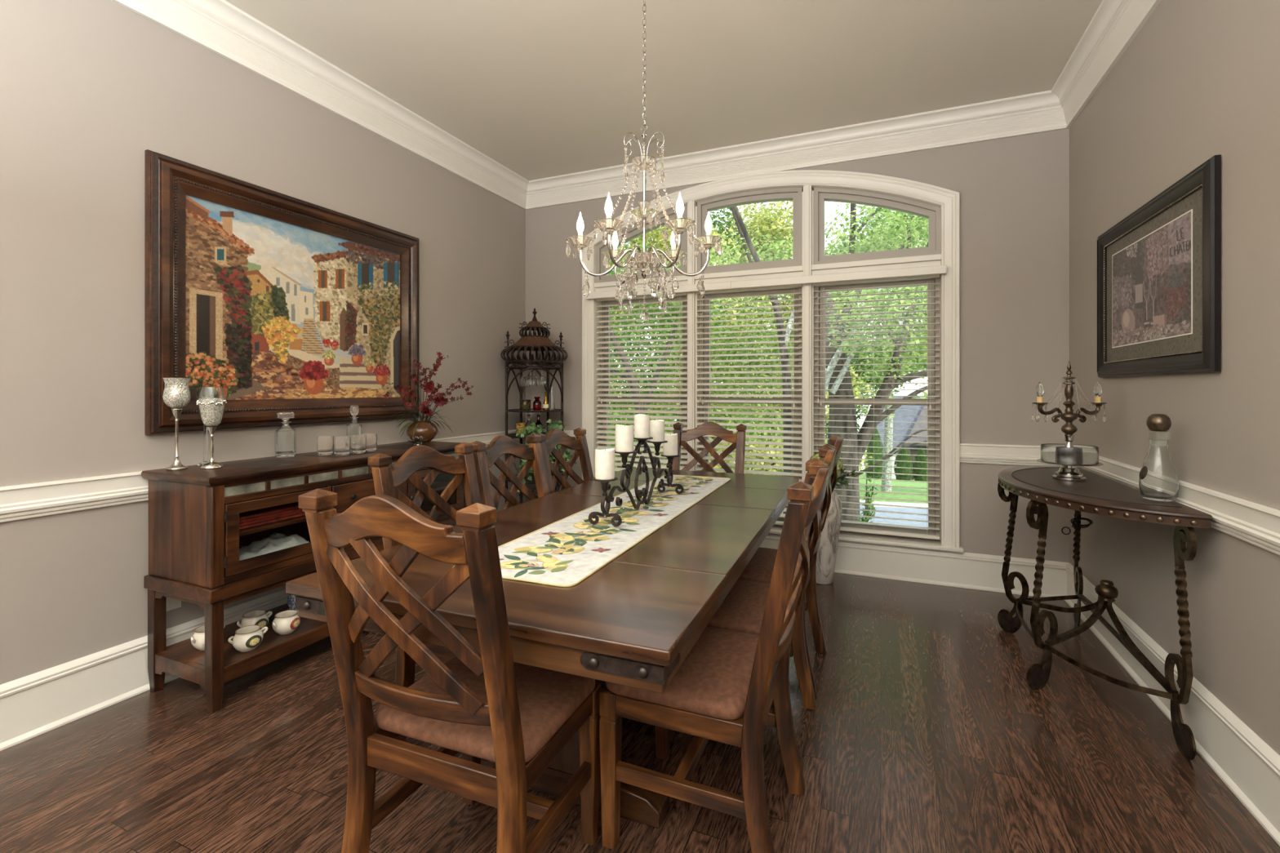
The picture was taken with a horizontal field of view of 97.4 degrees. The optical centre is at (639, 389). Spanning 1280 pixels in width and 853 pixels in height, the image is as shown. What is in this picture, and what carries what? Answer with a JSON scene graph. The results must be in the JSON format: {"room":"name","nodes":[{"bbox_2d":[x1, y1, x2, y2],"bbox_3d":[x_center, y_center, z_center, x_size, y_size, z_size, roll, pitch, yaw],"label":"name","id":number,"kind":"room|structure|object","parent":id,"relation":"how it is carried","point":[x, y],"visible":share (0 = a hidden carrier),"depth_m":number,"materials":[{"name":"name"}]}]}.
{"room":"dining room","nodes":[
{"label":"dining room","id":0,"kind":"room"},
{"bbox_2d":[0,0,525,684],"bbox_3d":[-2.296,-0.255,2.125,0.150,3.050,6.500,0,0,23],"label":"wall","id":1,"kind":"structure","parent":0,"point":[87,87],"depth_m":2.30,"materials":[{"name":"beige paint"}]},
{"bbox_2d":[0,589,288,751],"bbox_3d":[-2.243,1.159,2.020,0.030,0.222,6.350,0,0,23],"label":"baseboard","id":2,"kind":"structure","parent":1,"relation":"attached to","point":[33,705],"depth_m":2.19,"materials":[{"name":"white wood"}]},
{"bbox_2d":[0,430,525,522],"bbox_3d":[-2.244,0.408,2.021,0.029,0.124,6.350,0,0,23],"label":"trim","id":3,"kind":"structure","parent":1,"relation":"attached to","point":[17,502],"depth_m":2.17,"materials":[{"name":"white wood"}]},
{"bbox_2d":[144,149,419,435],"bbox_3d":[-1.776,-0.411,3.069,0.058,1.207,1.514,0,0,23],"label":"framed painting","id":4,"kind":"object","parent":1,"relation":"attached to","point":[277,301],"visible":0.98,"depth_m":2.85,"materials":[{"name":"multicoloured paint"}]},
{"bbox_2d":[111,0,528,209],"bbox_3d":[-2.202,-1.680,2.003,0.119,0.200,6.350,0,0,23],"label":"trim","id":5,"kind":"structure","parent":1,"relation":"attached to","point":[220,27],"depth_m":3.07,"materials":[{"name":"white wood"}]},
{"bbox_2d":[0,572,1279,852],"bbox_3d":[-0.424,1.300,1.324,4.322,0.060,6.500,0,0,23],"label":"floor","id":6,"kind":"structure","parent":0,"point":[926,731],"depth_m":1.87,"materials":[{"name":"brown wood"}]},
{"bbox_2d":[141,440,466,713],"bbox_3d":[-1.568,0.805,2.961,0.463,0.931,1.534,0,0,23],"label":"sideboard","id":7,"kind":"object","parent":6,"relation":"on","point":[237,531],"visible":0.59,"depth_m":2.35,"materials":[{"name":"brown wood"}]},
{"bbox_2d":[162,377,191,471],"bbox_3d":[-1.965,0.145,2.385,0.094,0.388,0.094,0,0,23],"label":"candle holder","id":8,"kind":"object","parent":7,"relation":"on","point":[176,395],"visible":1,"depth_m":2.36,"materials":[{"name":"silver metal"}]},
{"bbox_2d":[162,377,191,408],"bbox_3d":[-1.965,0.016,2.385,0.094,0.130,0.094,0,0,23],"label":"cup","id":9,"kind":"object","parent":8,"relation":"on","point":[176,393],"depth_m":2.35,"materials":[{"name":"silver glass"}]},
{"bbox_2d":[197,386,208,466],"bbox_3d":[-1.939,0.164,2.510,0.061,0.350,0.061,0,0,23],"label":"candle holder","id":10,"kind":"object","parent":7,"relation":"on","point":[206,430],"visible":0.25,"depth_m":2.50,"materials":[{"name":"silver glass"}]},
{"bbox_2d":[190,624,225,650],"bbox_3d":[-1.854,1.064,2.409,0.112,0.084,0.116,0,0,-28],"label":"soup bowl","id":11,"kind":"object","parent":7,"relation":"on","point":[197,639],"visible":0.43,"depth_m":2.37,"materials":[{"name":"beige ceramic"}]},
{"bbox_2d":[195,386,226,469],"bbox_3d":[-1.848,0.164,2.429,0.107,0.350,0.106,0,0,23],"label":"candle holder","id":12,"kind":"object","parent":7,"relation":"on","point":[211,401],"visible":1,"depth_m":2.40,"materials":[{"name":"silver metal"}]},
{"bbox_2d":[198,398,225,426],"bbox_3d":[-1.849,0.099,2.428,0.093,0.120,0.093,0,0,23],"label":"cup","id":13,"kind":"object","parent":12,"relation":"on","point":[211,410],"depth_m":2.40,"materials":[{"name":"silver glass"}]},
{"bbox_2d":[161,603,328,671],"bbox_3d":[-1.576,1.116,2.964,0.426,0.018,1.442,0,0,23],"label":"shelf","id":14,"kind":"object","parent":7,"relation":"attached to","point":[272,643],"depth_m":2.43,"materials":[{"name":"brown wood"}]},
{"bbox_2d":[227,625,267,652],"bbox_3d":[-1.668,1.064,2.395,0.115,0.084,0.112,0,0,-12],"label":"soup bowl","id":15,"kind":"object","parent":7,"relation":"on","point":[246,638],"visible":1,"depth_m":2.36,"materials":[{"name":"beige ceramic"}]},
{"bbox_2d":[236,609,272,629],"bbox_3d":[-1.757,1.064,2.561,0.112,0.084,0.116,0,0,-14],"label":"soup bowl","id":16,"kind":"object","parent":7,"relation":"on","point":[258,617],"visible":0.83,"depth_m":2.54,"materials":[{"name":"beige ceramic"}]},
{"bbox_2d":[275,412,296,457],"bbox_3d":[-1.790,0.227,2.839,0.087,0.224,0.087,0,0,12],"label":"decanter","id":17,"kind":"object","parent":7,"relation":"on","point":[285,436],"visible":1,"depth_m":2.81,"materials":[{"name":"clear glass"}]},
{"bbox_2d":[271,609,300,635],"bbox_3d":[-1.610,1.064,2.562,0.113,0.084,0.114,0,0,-29],"label":"soup bowl","id":18,"kind":"object","parent":7,"relation":"on","point":[286,622],"visible":0.96,"depth_m":2.53,"materials":[{"name":"beige ceramic"}]},
{"bbox_2d":[316,435,333,455],"bbox_3d":[-1.640,0.291,2.929,0.079,0.096,0.079,0,0,23],"label":"tumbler","id":19,"kind":"object","parent":7,"relation":"on","point":[325,444],"visible":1,"depth_m":2.90,"materials":[{"name":"clear glass"}]},
{"bbox_2d":[333,435,351,455],"bbox_3d":[-1.543,0.291,2.914,0.079,0.096,0.079,0,0,23],"label":"tumbler","id":20,"kind":"object","parent":7,"relation":"on","point":[342,446],"visible":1,"depth_m":2.88,"materials":[{"name":"clear glass"}]},
{"bbox_2d":[346,404,362,435],"bbox_3d":[-1.625,0.213,3.197,0.083,0.252,0.083,0,0,12],"label":"decanter","id":21,"kind":"object","parent":7,"relation":"on","point":[353,428],"visible":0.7,"depth_m":3.18,"materials":[{"name":"clear glass"}]},
{"bbox_2d":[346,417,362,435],"bbox_3d":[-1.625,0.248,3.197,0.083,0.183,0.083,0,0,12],"label":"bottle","id":22,"kind":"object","parent":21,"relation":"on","point":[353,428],"depth_m":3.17,"materials":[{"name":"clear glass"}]},
{"bbox_2d":[350,434,366,453],"bbox_3d":[-1.502,0.291,2.998,0.079,0.096,0.079,0,0,23],"label":"tumbler","id":23,"kind":"object","parent":7,"relation":"on","point":[358,442],"visible":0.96,"depth_m":2.97,"materials":[{"name":"clear glass"}]},
{"bbox_2d":[406,421,438,442],"bbox_3d":[-1.413,0.273,3.650,0.194,0.133,0.194,0,0,23],"label":"vase","id":24,"kind":"object","parent":7,"relation":"on","point":[428,429],"visible":0.69,"depth_m":3.58,"materials":[{"name":"brown ceramic"}]},
{"bbox_2d":[383,351,473,440],"bbox_3d":[-1.313,0.027,3.663,0.292,0.558,0.757,0,0,23],"label":"flower spray","id":25,"kind":"object","parent":24,"relation":"in","point":[439,400],"visible":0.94,"depth_m":3.58,"materials":[{"name":"red plant"}]},
{"bbox_2d":[368,442,495,768],"bbox_3d":[-0.598,0.743,2.067,0.589,1.054,0.488,0,0,23],"label":"dining chair","id":26,"kind":"object","parent":6,"relation":"on","point":[386,477],"visible":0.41,"depth_m":2.13,"materials":[{"name":"brown wood"}]},
{"bbox_2d":[298,488,601,852],"bbox_3d":[-0.431,0.743,1.411,0.488,1.054,0.589,0,0,22],"label":"dining chair","id":27,"kind":"object","parent":6,"relation":"on","point":[486,705],"visible":0.98,"depth_m":1.25,"materials":[{"name":"brown wood"}]},
{"bbox_2d":[374,656,595,763],"bbox_3d":[-0.396,0.814,1.498,0.456,0.052,0.396,0,0,22],"label":"seat cushion","id":28,"kind":"object","parent":27,"relation":"on","point":[549,700],"depth_m":1.39,"materials":[{"name":"brown fabric"}]},
{"bbox_2d":[468,433,549,511],"bbox_3d":[-0.397,0.743,2.541,0.589,1.054,0.488,0,0,23],"label":"dining chair","id":29,"kind":"object","parent":6,"relation":"on","point":[484,458],"visible":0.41,"depth_m":2.63,"materials":[{"name":"brown wood"}]},
{"bbox_2d":[500,308,568,503],"bbox_3d":[-0.856,0.302,4.570,0.538,1.936,0.537,0,0,23],"label":"etagere","id":30,"kind":"object","parent":6,"relation":"on","point":[531,343],"visible":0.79,"depth_m":4.52,"materials":[{"name":"metal"}]},
{"bbox_2d":[285,467,799,828],"bbox_3d":[-0.005,0.890,2.390,1.075,0.760,2.364,0,0,22],"label":"dining table","id":31,"kind":"object","parent":6,"relation":"on","point":[633,622],"visible":0.62,"depth_m":1.49,"materials":[{"name":"brown wood"}]},
{"bbox_2d":[452,475,730,586],"bbox_3d":[-0.010,0.507,2.392,0.398,0.007,1.896,0,0,22],"label":"table runner","id":32,"kind":"object","parent":31,"relation":"on","point":[565,552],"visible":0.81,"depth_m":1.93,"materials":[{"name":"fabric"}]},
{"bbox_2d":[588,436,684,526],"bbox_3d":[0.009,0.352,2.389,0.135,0.296,0.795,0,0,23],"label":"candelabra","id":33,"kind":"object","parent":32,"relation":"on","point":[655,460],"visible":0.97,"depth_m":2.34,"materials":[{"name":"metal"}]},
{"bbox_2d":[595,448,614,479],"bbox_3d":[-0.129,0.272,2.067,0.073,0.108,0.073,0,0,23],"label":"pillar candle","id":34,"kind":"object","parent":33,"relation":"on","point":[604,458],"visible":1,"depth_m":2.04,"materials":[{"name":"beige wax"}]},
{"bbox_2d":[591,476,617,496],"bbox_3d":[-0.129,0.359,2.067,0.095,0.067,0.095,0,0,23],"label":"candle cup","id":35,"kind":"object","parent":33,"relation":"on","point":[606,486],"depth_m":2.06,"materials":[{"name":"metal"}]},
{"bbox_2d":[615,424,633,452],"bbox_3d":[-0.061,0.192,2.226,0.073,0.105,0.073,0,0,23],"label":"pillar candle","id":36,"kind":"object","parent":33,"relation":"on","point":[624,433],"visible":1,"depth_m":2.19,"materials":[{"name":"beige wax"}]},
{"bbox_2d":[614,450,636,467],"bbox_3d":[-0.061,0.278,2.226,0.095,0.067,0.095,0,0,23],"label":"candle cup","id":37,"kind":"object","parent":33,"relation":"on","point":[624,455],"depth_m":2.22,"materials":[{"name":"metal"}]},
{"bbox_2d":[634,413,649,438],"bbox_3d":[0.009,0.155,2.389,0.068,0.099,0.068,0,0,23],"label":"pillar candle","id":38,"kind":"object","parent":33,"relation":"on","point":[642,421],"visible":1,"depth_m":2.36,"materials":[{"name":"beige wax"}]},
{"bbox_2d":[649,419,664,441],"bbox_3d":[0.079,0.186,2.553,0.067,0.097,0.067,0,0,23],"label":"pillar candle","id":39,"kind":"object","parent":33,"relation":"on","point":[657,426],"visible":1,"depth_m":2.52,"materials":[{"name":"beige wax"}]},
{"bbox_2d":[647,440,667,455],"bbox_3d":[0.079,0.268,2.553,0.095,0.067,0.095,0,0,23],"label":"candle cup","id":40,"kind":"object","parent":33,"relation":"on","point":[656,444],"depth_m":2.54,"materials":[{"name":"metal"}]},
{"bbox_2d":[662,433,677,455],"bbox_3d":[0.146,0.264,2.711,0.071,0.103,0.071,0,0,23],"label":"pillar candle","id":41,"kind":"object","parent":33,"relation":"on","point":[669,448],"visible":0.93,"depth_m":2.68,"materials":[{"name":"beige wax"}]},
{"bbox_2d":[660,453,679,468],"bbox_3d":[0.146,0.348,2.711,0.095,0.067,0.095,0,0,23],"label":"candle cup","id":42,"kind":"object","parent":33,"relation":"on","point":[670,458],"depth_m":2.70,"materials":[{"name":"metal"}]},
{"bbox_2d":[528,470,564,490],"bbox_3d":[-0.690,0.943,4.153,0.289,0.672,0.302,0,0,23],"label":"plant stand","id":43,"kind":"object","parent":6,"relation":"on","point":[561,473],"visible":0.02,"depth_m":4.10,"materials":[{"name":"black metal"}]},
{"bbox_2d":[549,455,560,471],"bbox_3d":[-0.686,0.537,4.166,0.236,0.138,0.235,0,0,23],"label":"wicker basket","id":44,"kind":"object","parent":43,"relation":"on","point":[553,460],"visible":0.06,"depth_m":4.08,"materials":[{"name":"brown wicker"}]},
{"bbox_2d":[515,418,576,492],"bbox_3d":[-0.705,0.468,4.109,0.450,0.502,0.501,0,0,-22],"label":"ivy","id":45,"kind":"object","parent":44,"relation":"in","point":[555,424],"visible":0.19,"depth_m":4.08,"materials":[{"name":"green plant"}]},
{"bbox_2d":[535,427,593,493],"bbox_3d":[-0.211,0.743,2.997,0.589,1.054,0.488,0,0,23],"label":"dining chair","id":46,"kind":"object","parent":6,"relation":"on","point":[555,437],"visible":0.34,"depth_m":3.12,"materials":[{"name":"brown wood"}]},
{"bbox_2d":[671,422,746,473],"bbox_3d":[0.363,0.743,3.504,0.488,1.054,0.589,0,0,23],"label":"dining chair","id":47,"kind":"object","parent":6,"relation":"on","point":[738,439],"visible":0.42,"depth_m":3.72,"materials":[{"name":"brown wood"}]},
{"bbox_2d":[599,460,829,852],"bbox_3d":[0.247,0.743,1.654,0.589,1.054,0.488,0,0,23],"label":"dining chair","id":48,"kind":"object","parent":6,"relation":"on","point":[725,689],"visible":0.94,"depth_m":1.49,"materials":[{"name":"brown wood"}]},
{"bbox_2d":[605,626,759,719],"bbox_3d":[0.160,0.814,1.691,0.396,0.052,0.456,0,0,23],"label":"seat cushion","id":49,"kind":"object","parent":48,"relation":"on","point":[712,682],"depth_m":1.53,"materials":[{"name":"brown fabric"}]},
{"bbox_2d":[670,445,835,760],"bbox_3d":[0.430,0.743,2.127,0.589,1.054,0.488,0,0,23],"label":"dining chair","id":50,"kind":"object","parent":6,"relation":"on","point":[742,611],"visible":0.29,"depth_m":2.12,"materials":[{"name":"brown wood"}]},
{"bbox_2d":[706,579,769,635],"bbox_3d":[0.343,0.814,2.164,0.396,0.052,0.456,0,0,23],"label":"seat cushion","id":51,"kind":"object","parent":50,"relation":"on","point":[742,611],"depth_m":2.02,"materials":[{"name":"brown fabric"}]},
{"bbox_2d":[737,435,843,698],"bbox_3d":[0.629,0.743,2.602,0.589,1.054,0.488,0,0,23],"label":"dining chair","id":52,"kind":"object","parent":6,"relation":"on","point":[760,568],"visible":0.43,"depth_m":2.58,"materials":[{"name":"brown wood"}]},
{"bbox_2d":[737,547,777,583],"bbox_3d":[0.542,0.814,2.640,0.396,0.052,0.456,0,0,23],"label":"seat cushion","id":53,"kind":"object","parent":52,"relation":"on","point":[760,568],"depth_m":2.50,"materials":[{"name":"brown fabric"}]},
{"bbox_2d":[815,489,842,584],"bbox_3d":[1.209,0.957,3.719,0.242,0.626,0.242,0,0,23],"label":"floor vase","id":54,"kind":"object","parent":6,"relation":"on","point":[827,550],"visible":0.41,"depth_m":3.63,"materials":[{"name":"ceramic"}]},
{"bbox_2d":[809,453,855,488],"bbox_3d":[1.251,0.589,3.670,0.309,0.365,0.251,0,0,23],"label":"hydrangea bouquet","id":55,"kind":"object","parent":54,"relation":"in","point":[840,468],"visible":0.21,"depth_m":3.62,"materials":[{"name":"green plant"}]},
{"bbox_2d":[997,465,1212,759],"bbox_3d":[1.930,0.845,2.562,0.488,0.860,1.320,0,0,23],"label":"console table","id":56,"kind":"object","parent":6,"relation":"on","point":[1101,494],"visible":0.98,"depth_m":2.37,"materials":[{"name":"metal"}]},
{"bbox_2d":[1036,443,1103,481],"bbox_3d":[1.981,0.338,2.595,0.250,0.156,0.250,0,0,23],"label":"stand","id":57,"kind":"object","parent":56,"relation":"on","point":[1068,458],"visible":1,"depth_m":2.54,"materials":[{"name":"silver metal"}]},
{"bbox_2d":[1031,360,1106,448],"bbox_3d":[1.983,0.101,2.596,0.328,0.467,0.107,0,0,9],"label":"lamp","id":58,"kind":"object","parent":57,"relation":"on","point":[1068,416],"visible":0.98,"depth_m":2.59,"materials":[{"name":"metal"}]},
{"bbox_2d":[1138,413,1179,502],"bbox_3d":[1.957,0.254,2.121,0.112,0.323,0.112,0,0,-37],"label":"glass carafe","id":59,"kind":"object","parent":56,"relation":"on","point":[1158,480],"visible":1,"depth_m":2.09,"materials":[{"name":"clear glass"}]},
{"bbox_2d":[225,0,1102,180],"bbox_3d":[-0.424,-1.820,1.324,4.322,0.080,6.500,0,0,23],"label":"ceiling","id":60,"kind":"structure","parent":0,"point":[541,89],"depth_m":3.07,"materials":[{"name":"beige paint"}]},
{"bbox_2d":[565,0,722,321],"bbox_3d":[0.018,-1.033,2.369,0.610,1.494,0.655,0,0,23],"label":"crystal chandelier","id":61,"kind":"object","parent":60,"relation":"hanging from","point":[643,262],"visible":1,"depth_m":2.34,"materials":[{"name":"clear glass"}]},
{"bbox_2d":[525,128,1069,562],"bbox_3d":[0.825,-0.255,4.243,3.922,3.050,0.150,0,0,23],"label":"wall","id":62,"kind":"structure","parent":0,"point":[1014,191],"depth_m":3.56,"materials":[{"name":"beige paint"}]},
{"bbox_2d":[596,204,687,282],"bbox_3d":[0.026,-1.165,4.601,0.802,0.560,0.120,0,0,23],"label":"window","id":63,"kind":"structure","parent":62,"relation":"in","point":[633,232],"depth_m":4.58,"materials":[{"name":"beige wood"}]},
{"bbox_2d":[598,295,687,466],"bbox_3d":[0.034,0.112,4.619,0.802,1.807,0.080,0,0,23],"label":"window","id":64,"kind":"structure","parent":62,"relation":"in","point":[682,297],"depth_m":4.73,"materials":[{"name":"beige"}]},
{"bbox_2d":[595,292,687,471],"bbox_3d":[0.005,0.102,4.537,0.794,1.767,0.068,0,0,23],"label":"window blind","id":65,"kind":"object","parent":64,"relation":"attached to","point":[682,456],"visible":0.51,"depth_m":4.53,"materials":[{"name":"white"}]},
{"bbox_2d":[697,187,803,274],"bbox_3d":[0.829,-1.183,4.257,0.786,0.597,0.120,0,0,23],"label":"window","id":66,"kind":"structure","parent":62,"relation":"in","point":[794,194],"depth_m":4.21,"materials":[{"name":"beige wood"}]},
{"bbox_2d":[698,287,801,526],"bbox_3d":[0.837,0.112,4.275,0.786,1.807,0.080,0,0,23],"label":"window","id":67,"kind":"structure","parent":62,"relation":"in","point":[788,290],"depth_m":4.27,"materials":[{"name":"beige wood"}]},
{"bbox_2d":[696,284,802,524],"bbox_3d":[0.803,0.102,4.195,0.790,1.767,0.068,0,0,23],"label":"window blind","id":68,"kind":"object","parent":67,"relation":"attached to","point":[795,286],"visible":0.72,"depth_m":4.17,"materials":[{"name":"white"}]},
{"bbox_2d":[687,184,814,482],"bbox_3d":[0.814,-0.218,4.220,0.946,2.466,0.144,0,0,23],"label":"trim","id":69,"kind":"structure","parent":62,"relation":"attached to","point":[807,195],"depth_m":4.01,"materials":[{"name":"white wood"}]},
{"bbox_2d":[585,265,946,299],"bbox_3d":[0.762,-0.769,4.126,2.626,0.053,0.054,0,0,23],"label":"window valance","id":70,"kind":"object","parent":62,"relation":"attached to","point":[937,269],"visible":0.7,"depth_m":3.94,"materials":[{"name":"white wood"}]},
{"bbox_2d":[594,253,941,292],"bbox_3d":[0.818,-0.838,4.226,2.553,0.095,0.133,0,0,23],"label":"trim","id":71,"kind":"structure","parent":62,"relation":"attached to","point":[927,260],"depth_m":4.02,"materials":[{"name":"white wood"}]},
{"bbox_2d":[582,169,959,547],"bbox_3d":[0.806,-0.277,4.197,2.753,2.610,0.128,0,0,23],"label":"trim","id":72,"kind":"structure","parent":62,"relation":"attached to","point":[948,201],"depth_m":3.73,"materials":[{"name":"white wood"}]},
{"bbox_2d":[525,89,1068,209],"bbox_3d":[0.772,-1.680,4.119,3.922,0.200,0.119,0,0,23],"label":"trim","id":73,"kind":"structure","parent":62,"relation":"attached to","point":[1041,112],"depth_m":3.90,"materials":[{"name":"white wood"}]},
{"bbox_2d":[543,429,1059,466],"bbox_3d":[0.789,0.408,4.160,3.922,0.124,0.029,0,0,23],"label":"trim","id":74,"kind":"structure","parent":62,"relation":"attached to","point":[997,454],"depth_m":3.53,"materials":[{"name":"white wood"}]},
{"bbox_2d":[767,528,964,553],"bbox_3d":[0.806,1.034,4.199,2.797,0.040,0.165,0,0,23],"label":"trim","id":75,"kind":"structure","parent":62,"relation":"attached to","point":[915,545],"depth_m":3.74,"materials":[{"name":"white"}]},
{"bbox_2d":[813,187,940,264],"bbox_3d":[1.634,-1.165,3.913,0.805,0.560,0.120,0,0,23],"label":"window","id":76,"kind":"structure","parent":62,"relation":"in","point":[931,212],"depth_m":3.88,"materials":[{"name":"beige wood"}]},
{"bbox_2d":[814,274,940,541],"bbox_3d":[1.642,0.112,3.931,0.805,1.807,0.080,0,0,23],"label":"window","id":77,"kind":"structure","parent":62,"relation":"in","point":[820,394],"depth_m":3.83,"materials":[{"name":"beige wood"}]},
{"bbox_2d":[813,274,939,539],"bbox_3d":[1.602,0.102,3.853,0.797,1.767,0.068,0,0,23],"label":"window blind","id":78,"kind":"object","parent":77,"relation":"attached to","point":[931,276],"visible":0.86,"depth_m":3.84,"materials":[{"name":"white"}]},
{"bbox_2d":[759,534,1068,597],"bbox_3d":[0.789,1.159,4.160,3.922,0.222,0.030,0,0,23],"label":"baseboard","id":79,"kind":"structure","parent":62,"relation":"attached to","point":[979,571],"depth_m":3.65,"materials":[{"name":"white"}]},
{"bbox_2d":[1069,0,1279,755],"bbox_3d":[1.447,-0.255,0.523,0.150,3.050,6.500,0,0,23],"label":"wall","id":80,"kind":"structure","parent":0,"point":[1199,81],"depth_m":2.00,"materials":[{"name":"beige paint"}]},
{"bbox_2d":[1050,0,1161,128],"bbox_3d":[1.294,-1.680,0.507,0.119,0.200,6.350,0,0,23],"label":"trim","id":81,"kind":"structure","parent":80,"relation":"attached to","point":[1115,24],"depth_m":2.79,"materials":[{"name":"white wood"}]},
{"bbox_2d":[1097,154,1221,377],"bbox_3d":[2.139,-0.423,2.383,0.034,0.726,1.080,0,0,23],"label":"framed print","id":82,"kind":"object","parent":80,"relation":"attached to","point":[1159,267],"visible":1,"depth_m":2.22,"materials":[{"name":"black wood"}]},
{"bbox_2d":[1064,562,1279,846],"bbox_3d":[1.335,1.159,0.489,0.030,0.222,6.350,0,0,23],"label":"baseboard","id":83,"kind":"structure","parent":80,"relation":"attached to","point":[1249,767],"depth_m":1.89,"materials":[{"name":"white wood"}]},
{"bbox_2d":[1083,455,1279,555],"bbox_3d":[1.336,0.408,0.489,0.029,0.124,6.350,0,0,23],"label":"trim","id":84,"kind":"structure","parent":80,"relation":"attached to","point":[1258,525],"depth_m":1.82,"materials":[{"name":"white wood"}]},
{"label":"outside","id":85,"kind":"structure","parent":0,"visible":0},
{"bbox_2d":[614,462,928,513],"bbox_3d":[8.722,6.014,39.450,75.000,8.772,70.600,0,0,23],"label":"lawn","id":86,"kind":"structure","parent":85,"point":[898,483],"depth_m":22.57,"materials":[{"name":"green plant"}]},
{"bbox_2d":[608,236,653,467],"bbox_3d":[-1.814,-1.282,17.179,5.667,8.584,3.799,0,0,37],"label":"tree","id":87,"kind":"object","parent":86,"relation":"on","point":[632,244],"visible":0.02,"depth_m":16.06,"materials":[{"name":"green plant"}]},
{"bbox_2d":[608,240,727,468],"bbox_3d":[-0.160,-0.227,10.067,3.553,4.812,2.288,0,0,16],"label":"maple tree","id":88,"kind":"object","parent":86,"relation":"on","point":[611,273],"visible":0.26,"depth_m":9.83,"materials":[{"name":"green plant"}]},
{"bbox_2d":[609,207,750,471],"bbox_3d":[0.938,-1.616,19.860,5.827,10.088,3.143,0,0,27],"label":"tree","id":89,"kind":"object","parent":86,"relation":"on","point":[718,223],"visible":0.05,"depth_m":18.96,"materials":[{"name":"green plant"}]},
{"bbox_2d":[609,213,784,475],"bbox_3d":[1.321,-1.204,15.826,5.767,8.549,3.213,0,0,18],"label":"tree","id":90,"kind":"object","parent":86,"relation":"on","point":[657,237],"visible":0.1,"depth_m":15.20,"materials":[{"name":"green plant"}]},
{"bbox_2d":[711,207,828,475],"bbox_3d":[4.221,-1.378,20.807,3.756,10.092,5.457,0,0,-27],"label":"tree","id":91,"kind":"object","parent":86,"relation":"on","point":[750,210],"visible":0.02,"depth_m":19.58,"materials":[{"name":"green plant"}]},
{"bbox_2d":[711,200,872,476],"bbox_3d":[4.213,-1.434,17.874,6.037,9.605,3.436,0,0,35],"label":"tree","id":92,"kind":"object","parent":86,"relation":"on","point":[766,226],"visible":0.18,"depth_m":17.55,"materials":[{"name":"green plant"}]},
{"bbox_2d":[666,203,928,514],"bbox_3d":[2.939,-0.746,10.167,5.712,6.033,2.627,0,0,8],"label":"maple tree","id":93,"kind":"object","parent":86,"relation":"on","point":[742,229],"visible":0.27,"depth_m":10.14,"materials":[{"name":"green plant"}]},
{"bbox_2d":[825,244,869,468],"bbox_3d":[10.440,-1.359,28.981,2.598,12.569,3.429,0,0,23],"label":"tree","id":94,"kind":"object","parent":86,"relation":"on","point":[858,411],"visible":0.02,"depth_m":28.55,"materials":[{"name":"green plant"}]},
{"bbox_2d":[784,204,928,522],"bbox_3d":[3.868,-0.375,8.642,3.258,5.196,4.900,0,0,23],"label":"oak tree","id":95,"kind":"object","parent":86,"relation":"on","point":[873,237],"visible":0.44,"depth_m":7.88,"materials":[{"name":"green plant"}]},
{"bbox_2d":[857,475,881,524],"bbox_3d":[2.088,1.277,5.154,0.201,0.987,0.230,0,0,-6],"label":"shrub","id":96,"kind":"object","parent":86,"relation":"on","point":[867,494],"visible":0.45,"depth_m":5.12,"materials":[{"name":"green plant"}]},
{"bbox_2d":[863,428,883,479],"bbox_3d":[15.486,4.124,37.208,1.313,3.724,1.314,0,0,23],"label":"evergreen","id":97,"kind":"object","parent":86,"relation":"on","point":[869,450],"visible":0.51,"depth_m":36.81,"materials":[{"name":"green plant"}]},
{"bbox_2d":[825,206,928,491],"bbox_3d":[9.697,-1.693,22.294,5.603,11.558,3.430,0,0,19],"label":"tree","id":98,"kind":"object","parent":86,"relation":"on","point":[887,424],"visible":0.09,"depth_m":21.83,"materials":[{"name":"green plant"}]},
{"bbox_2d":[859,499,928,508],"bbox_3d":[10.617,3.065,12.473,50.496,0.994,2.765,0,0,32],"label":"kerb","id":99,"kind":"object","parent":86,"relation":"on","point":[913,504],"visible":0.07,"depth_m":13.92,"materials":[{"name":"concrete"}]},
{"bbox_2d":[866,396,928,479],"bbox_3d":[24.680,4.150,43.063,14.700,7.300,10.400,0,0,23],"label":"house","id":100,"kind":"structure","parent":86,"relation":"on","point":[897,412],"depth_m":41.79,"materials":[{"name":"white"}]},
{"bbox_2d":[893,444,913,480],"bbox_3d":[17.319,4.834,36.968,1.174,2.424,1.174,0,0,23],"label":"evergreen","id":101,"kind":"object","parent":86,"relation":"on","point":[897,470],"visible":0.8,"depth_m":36.62,"materials":[{"name":"green plant"}]},
{"bbox_2d":[911,447,928,481],"bbox_3d":[18.459,4.933,36.915,1.073,2.323,1.073,0,0,23],"label":"evergreen","id":102,"kind":"object","parent":86,"relation":"on","point":[917,458],"visible":0.73,"depth_m":36.62,"materials":[{"name":"green plant"}]},
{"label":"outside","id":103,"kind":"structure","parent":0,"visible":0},
{"bbox_2d":[859,504,928,528],"bbox_3d":[8.718,2.790,8.378,51.524,1.980,11.195,0,0,32],"label":"driveway","id":104,"kind":"structure","parent":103,"point":[923,511],"depth_m":11.59,"materials":[{"name":"concrete"}]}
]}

